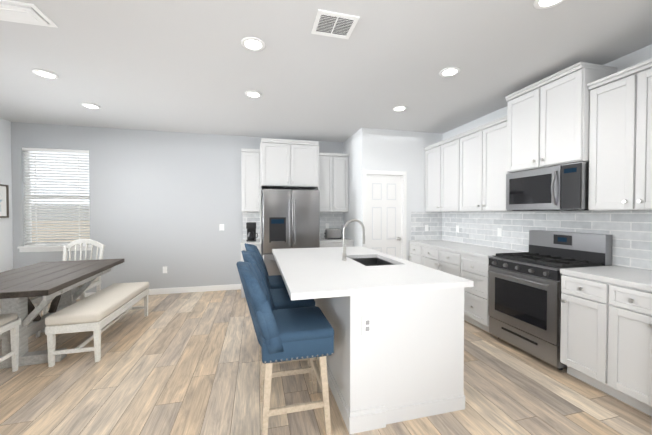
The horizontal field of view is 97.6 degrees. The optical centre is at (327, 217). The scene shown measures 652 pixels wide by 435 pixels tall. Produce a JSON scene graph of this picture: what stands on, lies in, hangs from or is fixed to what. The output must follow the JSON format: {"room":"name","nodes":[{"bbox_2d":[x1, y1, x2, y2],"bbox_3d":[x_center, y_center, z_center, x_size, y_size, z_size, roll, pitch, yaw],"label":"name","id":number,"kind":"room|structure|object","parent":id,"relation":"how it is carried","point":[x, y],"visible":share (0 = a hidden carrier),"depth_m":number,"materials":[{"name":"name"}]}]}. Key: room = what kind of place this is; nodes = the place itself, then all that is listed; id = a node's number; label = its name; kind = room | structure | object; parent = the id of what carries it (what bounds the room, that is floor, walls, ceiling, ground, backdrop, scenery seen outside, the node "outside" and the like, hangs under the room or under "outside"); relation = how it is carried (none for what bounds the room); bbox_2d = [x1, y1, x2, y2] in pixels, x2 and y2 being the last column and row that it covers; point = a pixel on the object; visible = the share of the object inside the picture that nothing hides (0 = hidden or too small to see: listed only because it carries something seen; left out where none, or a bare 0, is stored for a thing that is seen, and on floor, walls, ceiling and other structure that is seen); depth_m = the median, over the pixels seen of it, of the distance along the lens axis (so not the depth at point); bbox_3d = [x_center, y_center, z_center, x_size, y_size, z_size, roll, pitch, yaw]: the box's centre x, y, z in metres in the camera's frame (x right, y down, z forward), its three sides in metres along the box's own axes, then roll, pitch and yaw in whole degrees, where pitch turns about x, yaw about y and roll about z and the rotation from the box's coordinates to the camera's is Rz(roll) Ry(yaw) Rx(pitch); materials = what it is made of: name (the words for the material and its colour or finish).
{"room":"kitchen and dining room","nodes":[
{"label":"kitchen and dining room","id":0,"kind":"room"},
{"bbox_2d":[0,118,12,271],"bbox_3d":[-3.932,-0.006,0.330,0.140,2.800,8.640,0,1,-14],"label":"wall","id":1,"kind":"structure","parent":0,"point":[6,245],"depth_m":4.30,"materials":[{"name":"paint"}]},
{"bbox_2d":[0,184,8,217],"bbox_3d":[-4.791,-0.241,4.137,0.025,0.490,0.350,0,1,-14],"label":"picture","id":2,"kind":"object","parent":1,"relation":"attached to","point":[4,201],"visible":0.91,"depth_m":4.25,"materials":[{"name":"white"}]},
{"bbox_2d":[11,122,343,292],"bbox_3d":[-1.498,-0.084,5.314,6.990,2.800,0.140,0,1,-14],"label":"wall","id":3,"kind":"structure","parent":0,"point":[160,200],"depth_m":4.88,"materials":[{"name":"paint"}]},
{"bbox_2d":[17,147,90,251],"bbox_3d":[-4.330,-0.278,4.580,0.980,1.630,0.160,0,1,-14],"label":"window","id":4,"kind":"structure","parent":3,"relation":"in","point":[31,246],"depth_m":4.55,"materials":[{"name":"white plastic"}]},
{"bbox_2d":[41,284,240,301],"bbox_3d":[-3.204,1.274,4.827,3.367,0.100,0.017,0,1,-14],"label":"baseboard","id":5,"kind":"structure","parent":3,"relation":"attached to","point":[194,289],"depth_m":5.00,"materials":[{"name":"white wood"}]},
{"bbox_2d":[219,224,223,230],"bbox_3d":[-1.911,0.176,5.136,0.080,0.115,0.007,0,1,-14],"label":"light switch","id":6,"kind":"object","parent":3,"relation":"attached to","point":[221,226],"depth_m":5.13,"materials":[{"name":"white plastic"}]},
{"bbox_2d":[241,150,259,213],"bbox_3d":[-1.370,-0.630,5.083,0.310,1.058,0.347,0,1,-14],"label":"upper cabinet","id":7,"kind":"object","parent":3,"relation":"attached to","point":[250,159],"depth_m":4.92,"materials":[{"name":"white wood"}]},
{"bbox_2d":[260,138,295,189],"bbox_3d":[-0.905,-0.902,5.045,0.537,0.743,0.637,0,1,-14],"label":"upper cabinet","id":8,"kind":"object","parent":3,"relation":"attached to","point":[285,164],"depth_m":4.74,"materials":[{"name":"white wood"}]},
{"bbox_2d":[292,142,319,189],"bbox_3d":[-0.504,-0.903,5.144,0.537,0.743,0.637,0,1,-14],"label":"upper cabinet","id":9,"kind":"object","parent":3,"relation":"attached to","point":[307,153],"depth_m":4.87,"materials":[{"name":"white wood"}]},
{"bbox_2d":[320,154,335,213],"bbox_3d":[-0.077,-0.635,5.404,0.375,1.058,0.347,0,1,-14],"label":"upper cabinet","id":10,"kind":"object","parent":3,"relation":"attached to","point":[327,161],"depth_m":5.25,"materials":[{"name":"white wood"}]},
{"bbox_2d":[336,154,347,213],"bbox_3d":[0.167,-0.636,5.465,0.376,1.058,0.347,0,1,-14],"label":"upper cabinet","id":11,"kind":"object","parent":3,"relation":"attached to","point":[341,159],"depth_m":5.32,"materials":[{"name":"white wood"}]},
{"bbox_2d":[0,289,651,434],"bbox_3d":[-0.523,1.441,1.128,7.450,0.120,9.100,0,1,-14],"label":"floor","id":12,"kind":"structure","parent":0,"point":[181,364],"depth_m":2.25,"materials":[{"name":"brown wood"}]},
{"bbox_2d":[0,313,20,371],"bbox_3d":[-2.915,0.846,2.263,0.496,1.036,0.494,0,1,-14],"label":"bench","id":13,"kind":"object","parent":12,"relation":"on","point":[11,322],"visible":1,"depth_m":2.51,"materials":[{"name":"white wood"}]},
{"bbox_2d":[0,296,42,339],"bbox_3d":[-3.438,0.835,2.970,0.494,1.036,0.496,0,1,-14],"label":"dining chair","id":14,"kind":"object","parent":12,"relation":"on","point":[36,301],"visible":0.12,"depth_m":3.19,"materials":[{"name":"white wood"}]},
{"bbox_2d":[0,259,124,368],"bbox_3d":[-3.011,0.969,3.033,0.920,0.766,1.700,0,1,-18],"label":"dining table","id":15,"kind":"object","parent":12,"relation":"on","point":[56,283],"visible":0.83,"depth_m":2.71,"materials":[{"name":"brown wood"}]},
{"bbox_2d":[42,239,104,314],"bbox_3d":[-3.381,0.822,3.805,0.496,1.036,0.494,0,1,-14],"label":"dining chair","id":16,"kind":"object","parent":12,"relation":"on","point":[96,282],"visible":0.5,"depth_m":3.98,"materials":[{"name":"white wood"}]},
{"bbox_2d":[45,282,148,366],"bbox_3d":[-2.497,1.116,3.239,0.436,0.465,1.296,0,1,-14],"label":"bench","id":17,"kind":"object","parent":12,"relation":"on","point":[98,313],"visible":1,"depth_m":2.76,"materials":[{"name":"beige fabric"}]},
{"bbox_2d":[241,242,261,297],"bbox_3d":[-1.327,0.881,4.962,0.325,0.880,0.647,0,1,-14],"label":"base cabinet","id":18,"kind":"object","parent":12,"relation":"on","point":[259,244],"depth_m":4.66,"materials":[{"name":"white wood"}]},
{"bbox_2d":[240,238,259,245],"bbox_3d":[-1.329,0.422,4.952,0.330,0.040,0.652,0,1,-14],"label":"countertop","id":19,"kind":"structure","parent":18,"relation":"on","point":[243,241],"depth_m":4.80,"materials":[{"name":"white stone"}]},
{"bbox_2d":[246,222,257,241],"bbox_3d":[-1.298,0.242,4.890,0.191,0.319,0.210,0,1,-14],"label":"coffee maker","id":20,"kind":"object","parent":19,"relation":"on","point":[251,230],"visible":1,"depth_m":4.80,"materials":[{"name":"black plastic"}]},
{"bbox_2d":[244,243,285,351],"bbox_3d":[-0.593,0.815,3.110,0.605,1.074,0.530,0,1,-14],"label":"stool","id":21,"kind":"object","parent":12,"relation":"on","point":[276,281],"visible":0.08,"depth_m":3.02,"materials":[{"name":"blue fabric"}]},
{"bbox_2d":[241,250,314,387],"bbox_3d":[-0.449,0.824,2.528,0.605,1.074,0.530,0,1,-14],"label":"stool","id":22,"kind":"object","parent":12,"relation":"on","point":[281,299],"visible":0.29,"depth_m":2.37,"materials":[{"name":"blue fabric"}]},
{"bbox_2d":[236,261,334,434],"bbox_3d":[-0.304,0.834,1.946,0.605,1.074,0.530,0,1,-14],"label":"stool","id":23,"kind":"object","parent":12,"relation":"on","point":[289,334],"visible":1,"depth_m":1.76,"materials":[{"name":"blue fabric"}]},
{"bbox_2d":[262,189,319,275],"bbox_3d":[-0.670,0.431,4.978,0.920,1.780,0.867,0,1,-14],"label":"refrigerator","id":24,"kind":"object","parent":12,"relation":"on","point":[290,218],"visible":0.6,"depth_m":4.59,"materials":[{"name":"silver metal"}]},
{"bbox_2d":[320,242,353,247],"bbox_3d":[0.074,0.876,5.311,0.642,0.880,0.647,0,1,-14],"label":"base cabinet","id":25,"kind":"object","parent":12,"relation":"on","point":[322,244],"depth_m":4.99,"materials":[{"name":"white wood"}]},
{"bbox_2d":[320,238,353,241],"bbox_3d":[0.075,0.416,5.301,0.642,0.040,0.652,0,1,-14],"label":"countertop","id":26,"kind":"structure","parent":25,"relation":"on","point":[321,239],"depth_m":5.04,"materials":[{"name":"white stone"}]},
{"bbox_2d":[324,228,341,238],"bbox_3d":[0.091,0.300,5.267,0.312,0.191,0.170,0,1,-14],"label":"toaster","id":27,"kind":"object","parent":26,"relation":"on","point":[333,233],"visible":1,"depth_m":5.19,"materials":[{"name":"silver metal"}]},
{"bbox_2d":[300,283,473,433],"bbox_3d":[0.326,0.913,2.943,0.922,0.880,2.136,0,1,-14],"label":"kitchen island","id":28,"kind":"object","parent":12,"relation":"on","point":[397,324],"depth_m":1.92,"materials":[{"name":"white wood"}]},
{"bbox_2d":[272,247,407,298],"bbox_3d":[-0.112,0.455,2.838,0.760,0.040,2.170,0,1,-14],"label":"island countertop","id":29,"kind":"structure","parent":28,"relation":"on","point":[307,273],"depth_m":2.18,"materials":[{"name":"white stone"}]},
{"bbox_2d":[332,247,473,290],"bbox_3d":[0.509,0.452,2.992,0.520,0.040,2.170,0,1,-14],"label":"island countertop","id":30,"kind":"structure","parent":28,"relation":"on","point":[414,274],"depth_m":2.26,"materials":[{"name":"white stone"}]},
{"bbox_2d":[352,255,391,266],"bbox_3d":[0.457,0.562,2.955,0.424,0.202,0.704,0,1,-14],"label":"sink","id":31,"kind":"object","parent":30,"relation":"in","point":[368,260],"depth_m":3.29,"materials":[{"name":"metal"}]},
{"bbox_2d":[408,243,415,262],"bbox_3d":[1.761,0.884,4.778,0.647,0.880,0.437,0,1,-14],"label":"base cabinet","id":32,"kind":"object","parent":12,"relation":"on","point":[412,246],"depth_m":4.80,"materials":[{"name":"white wood"}]},
{"bbox_2d":[416,243,435,268],"bbox_3d":[1.853,0.890,4.408,0.647,0.880,0.576,0,1,-14],"label":"base cabinet","id":33,"kind":"object","parent":12,"relation":"on","point":[426,256],"depth_m":4.42,"materials":[{"name":"white wood"}]},
{"bbox_2d":[436,247,455,275],"bbox_3d":[1.954,0.896,4.002,0.647,0.880,0.513,0,1,-14],"label":"base cabinet","id":34,"kind":"object","parent":12,"relation":"on","point":[445,260],"depth_m":3.96,"materials":[{"name":"white wood"}]},
{"bbox_2d":[456,251,492,334],"bbox_3d":[2.063,0.903,3.561,0.647,0.880,0.523,0,1,-14],"label":"base cabinet","id":35,"kind":"object","parent":12,"relation":"on","point":[475,268],"depth_m":3.43,"materials":[{"name":"white wood"}]},
{"bbox_2d":[409,239,528,258],"bbox_3d":[1.915,0.434,4.141,0.652,0.040,1.734,0,1,-14],"label":"countertop","id":36,"kind":"structure","parent":35,"relation":"on","point":[468,248],"depth_m":3.96,"materials":[{"name":"white stone"}]},
{"bbox_2d":[488,230,612,369],"bbox_3d":[2.183,0.753,2.914,0.706,1.200,0.756,0,1,-14],"label":"range","id":37,"kind":"object","parent":12,"relation":"on","point":[525,292],"visible":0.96,"depth_m":2.78,"materials":[{"name":"silver metal"}]},
{"bbox_2d":[560,271,595,385],"bbox_3d":[2.365,0.922,2.347,0.647,0.880,0.407,0,1,-14],"label":"base cabinet","id":38,"kind":"object","parent":12,"relation":"on","point":[578,291],"depth_m":2.34,"materials":[{"name":"white wood"}]},
{"bbox_2d":[592,279,651,416],"bbox_3d":[2.428,0.926,2.096,0.647,0.880,0.363,0,1,-14],"label":"base cabinet","id":39,"kind":"object","parent":12,"relation":"on","point":[621,313],"depth_m":2.05,"materials":[{"name":"white wood"}]},
{"bbox_2d":[560,263,651,290],"bbox_3d":[2.392,0.464,2.224,0.652,0.040,0.644,0,1,-14],"label":"countertop","id":40,"kind":"structure","parent":39,"relation":"on","point":[634,276],"depth_m":2.24,"materials":[{"name":"white stone"}]},
{"bbox_2d":[0,0,651,142],"bbox_3d":[-0.523,-1.478,1.083,7.450,0.120,9.100,0,1,-14],"label":"ceiling","id":41,"kind":"structure","parent":0,"point":[189,66],"depth_m":2.62,"materials":[{"name":"paint"}]},
{"bbox_2d":[0,0,57,27],"bbox_3d":[-2.183,-1.420,1.979,0.380,0.022,0.240,0,1,-14],"label":"ceiling vent","id":42,"kind":"object","parent":41,"relation":"in","point":[21,12],"visible":1,"depth_m":1.98,"materials":[{"name":"white"}]},
{"bbox_2d":[32,69,58,78],"bbox_3d":[-2.837,-1.439,2.868,0.196,0.010,0.196,0,1,-14],"label":"recessed light","id":43,"kind":"object","parent":41,"relation":"in","point":[45,73],"visible":1,"depth_m":2.86,"materials":[{"name":"white plastic"}]},
{"bbox_2d":[81,103,100,108],"bbox_3d":[-3.091,-1.452,3.721,0.196,0.010,0.196,0,1,-14],"label":"recessed light","id":44,"kind":"object","parent":41,"relation":"in","point":[91,106],"visible":1,"depth_m":3.72,"materials":[{"name":"white plastic"}]},
{"bbox_2d":[241,37,264,50],"bbox_3d":[-0.618,-1.431,2.358,0.196,0.010,0.196,0,1,-14],"label":"recessed light","id":45,"kind":"object","parent":41,"relation":"in","point":[253,44],"visible":0.98,"depth_m":2.35,"materials":[{"name":"white plastic"}]},
{"bbox_2d":[245,91,261,97],"bbox_3d":[-0.877,-1.447,3.355,0.196,0.010,0.196,0,1,-14],"label":"recessed light","id":46,"kind":"object","parent":41,"relation":"in","point":[253,94],"visible":1,"depth_m":3.35,"materials":[{"name":"white plastic"}]},
{"bbox_2d":[311,9,359,38],"bbox_3d":[0.048,-1.428,2.122,0.300,0.012,0.260,0,1,-14],"label":"ceiling vent","id":47,"kind":"object","parent":41,"relation":"in","point":[334,24],"visible":1,"depth_m":2.10,"materials":[{"name":"white metal"}]},
{"bbox_2d":[392,106,406,110],"bbox_3d":[0.957,-1.454,3.811,0.196,0.010,0.196,0,1,-14],"label":"recessed light","id":48,"kind":"object","parent":41,"relation":"in","point":[399,108],"visible":0.98,"depth_m":3.80,"materials":[{"name":"white"}]},
{"bbox_2d":[439,67,459,76],"bbox_3d":[1.204,-1.438,2.821,0.196,0.010,0.196,0,1,-14],"label":"recessed light","id":49,"kind":"object","parent":41,"relation":"in","point":[449,71],"visible":1,"depth_m":2.81,"materials":[{"name":"white plastic"}]},
{"bbox_2d":[533,0,563,8],"bbox_3d":[1.455,-1.423,1.853,0.196,0.010,0.196,0,1,-14],"label":"recessed light","id":50,"kind":"object","parent":41,"relation":"in","point":[541,4],"visible":0.98,"depth_m":1.90,"materials":[{"name":"white plastic"}]},
{"bbox_2d":[343,131,358,246],"bbox_3d":[0.472,-0.083,5.262,0.110,2.800,0.909,0,1,-14],"label":"wall","id":51,"kind":"structure","parent":0,"point":[351,145],"depth_m":5.10,"materials":[{"name":"paint"}]},
{"bbox_2d":[359,127,442,260],"bbox_3d":[1.277,-0.078,4.928,1.509,2.800,0.110,0,1,-14],"label":"wall","id":52,"kind":"structure","parent":0,"point":[380,149],"depth_m":4.85,"materials":[{"name":"paint"}]},
{"bbox_2d":[367,175,401,257],"bbox_3d":[0.946,0.301,4.839,0.652,2.028,0.042,0,1,-14],"label":"pantry door","id":53,"kind":"structure","parent":52,"relation":"in","point":[384,212],"depth_m":4.82,"materials":[{"name":"white wood"}]},
{"bbox_2d":[363,170,406,259],"bbox_3d":[0.946,0.271,4.837,0.790,2.105,0.116,0,1,-14],"label":"door frame","id":54,"kind":"structure","parent":52,"relation":"attached to","point":[403,174],"depth_m":4.84,"materials":[{"name":"white wood"}]},
{"bbox_2d":[443,44,651,210],"bbox_3d":[2.869,-0.032,1.949,0.140,2.800,8.500,0,1,-14],"label":"wall","id":55,"kind":"structure","parent":0,"point":[644,54],"depth_m":2.66,"materials":[{"name":"paint"}]},
{"bbox_2d":[424,143,435,210],"bbox_3d":[1.913,-0.639,4.761,0.347,1.087,0.496,0,1,-14],"label":"upper cabinet","id":56,"kind":"object","parent":55,"relation":"attached to","point":[430,152],"depth_m":4.81,"materials":[{"name":"white wood"}]},
{"bbox_2d":[436,135,455,210],"bbox_3d":[2.011,-0.633,4.371,0.347,1.087,0.557,0,1,-14],"label":"upper cabinet","id":57,"kind":"object","parent":55,"relation":"attached to","point":[446,151],"depth_m":4.41,"materials":[{"name":"white wood"}]},
{"bbox_2d":[456,131,475,210],"bbox_3d":[2.115,-0.626,3.951,0.347,1.087,0.557,0,1,-14],"label":"upper cabinet","id":58,"kind":"object","parent":55,"relation":"attached to","point":[466,143],"depth_m":3.99,"materials":[{"name":"white wood"}]},
{"bbox_2d":[476,119,506,210],"bbox_3d":[2.212,-0.620,3.560,0.347,1.087,0.495,0,1,-14],"label":"upper cabinet","id":59,"kind":"object","parent":55,"relation":"attached to","point":[490,177],"depth_m":3.57,"materials":[{"name":"white wood"}]},
{"bbox_2d":[504,87,531,174],"bbox_3d":[2.293,-0.928,3.084,0.418,0.837,0.452,0,1,-14],"label":"upper cabinet","id":60,"kind":"object","parent":55,"relation":"attached to","point":[518,119],"depth_m":3.11,"materials":[{"name":"white wood"}]},
{"bbox_2d":[532,63,619,168],"bbox_3d":[2.372,-0.923,2.766,0.418,0.837,0.452,0,1,-14],"label":"upper cabinet","id":61,"kind":"object","parent":55,"relation":"attached to","point":[559,102],"depth_m":2.66,"materials":[{"name":"white wood"}]},
{"bbox_2d":[506,162,588,210],"bbox_3d":[2.296,-0.285,2.926,0.474,0.427,0.772,0,1,-14],"label":"microwave","id":62,"kind":"object","parent":61,"relation":"attached to","point":[564,187],"visible":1,"depth_m":2.77,"materials":[{"name":"silver metal"}]},
{"bbox_2d":[588,71,623,210],"bbox_3d":[2.508,-0.602,2.371,0.347,1.087,0.384,0,1,-14],"label":"upper cabinet","id":63,"kind":"object","parent":55,"relation":"attached to","point":[604,97],"depth_m":2.40,"materials":[{"name":"white wood"}]},
{"bbox_2d":[620,59,651,210],"bbox_3d":[2.571,-0.598,2.118,0.347,1.087,0.384,0,1,-14],"label":"upper cabinet","id":64,"kind":"object","parent":55,"relation":"attached to","point":[636,105],"depth_m":2.19,"materials":[{"name":"white wood"}]},
{"label":"outside","id":65,"kind":"structure","parent":0,"visible":0},
{"bbox_2d":[31,152,89,241],"bbox_3d":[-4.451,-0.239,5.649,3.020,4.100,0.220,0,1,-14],"label":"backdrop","id":66,"kind":"structure","parent":65,"point":[59,202],"depth_m":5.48,"materials":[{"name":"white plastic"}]}
]}

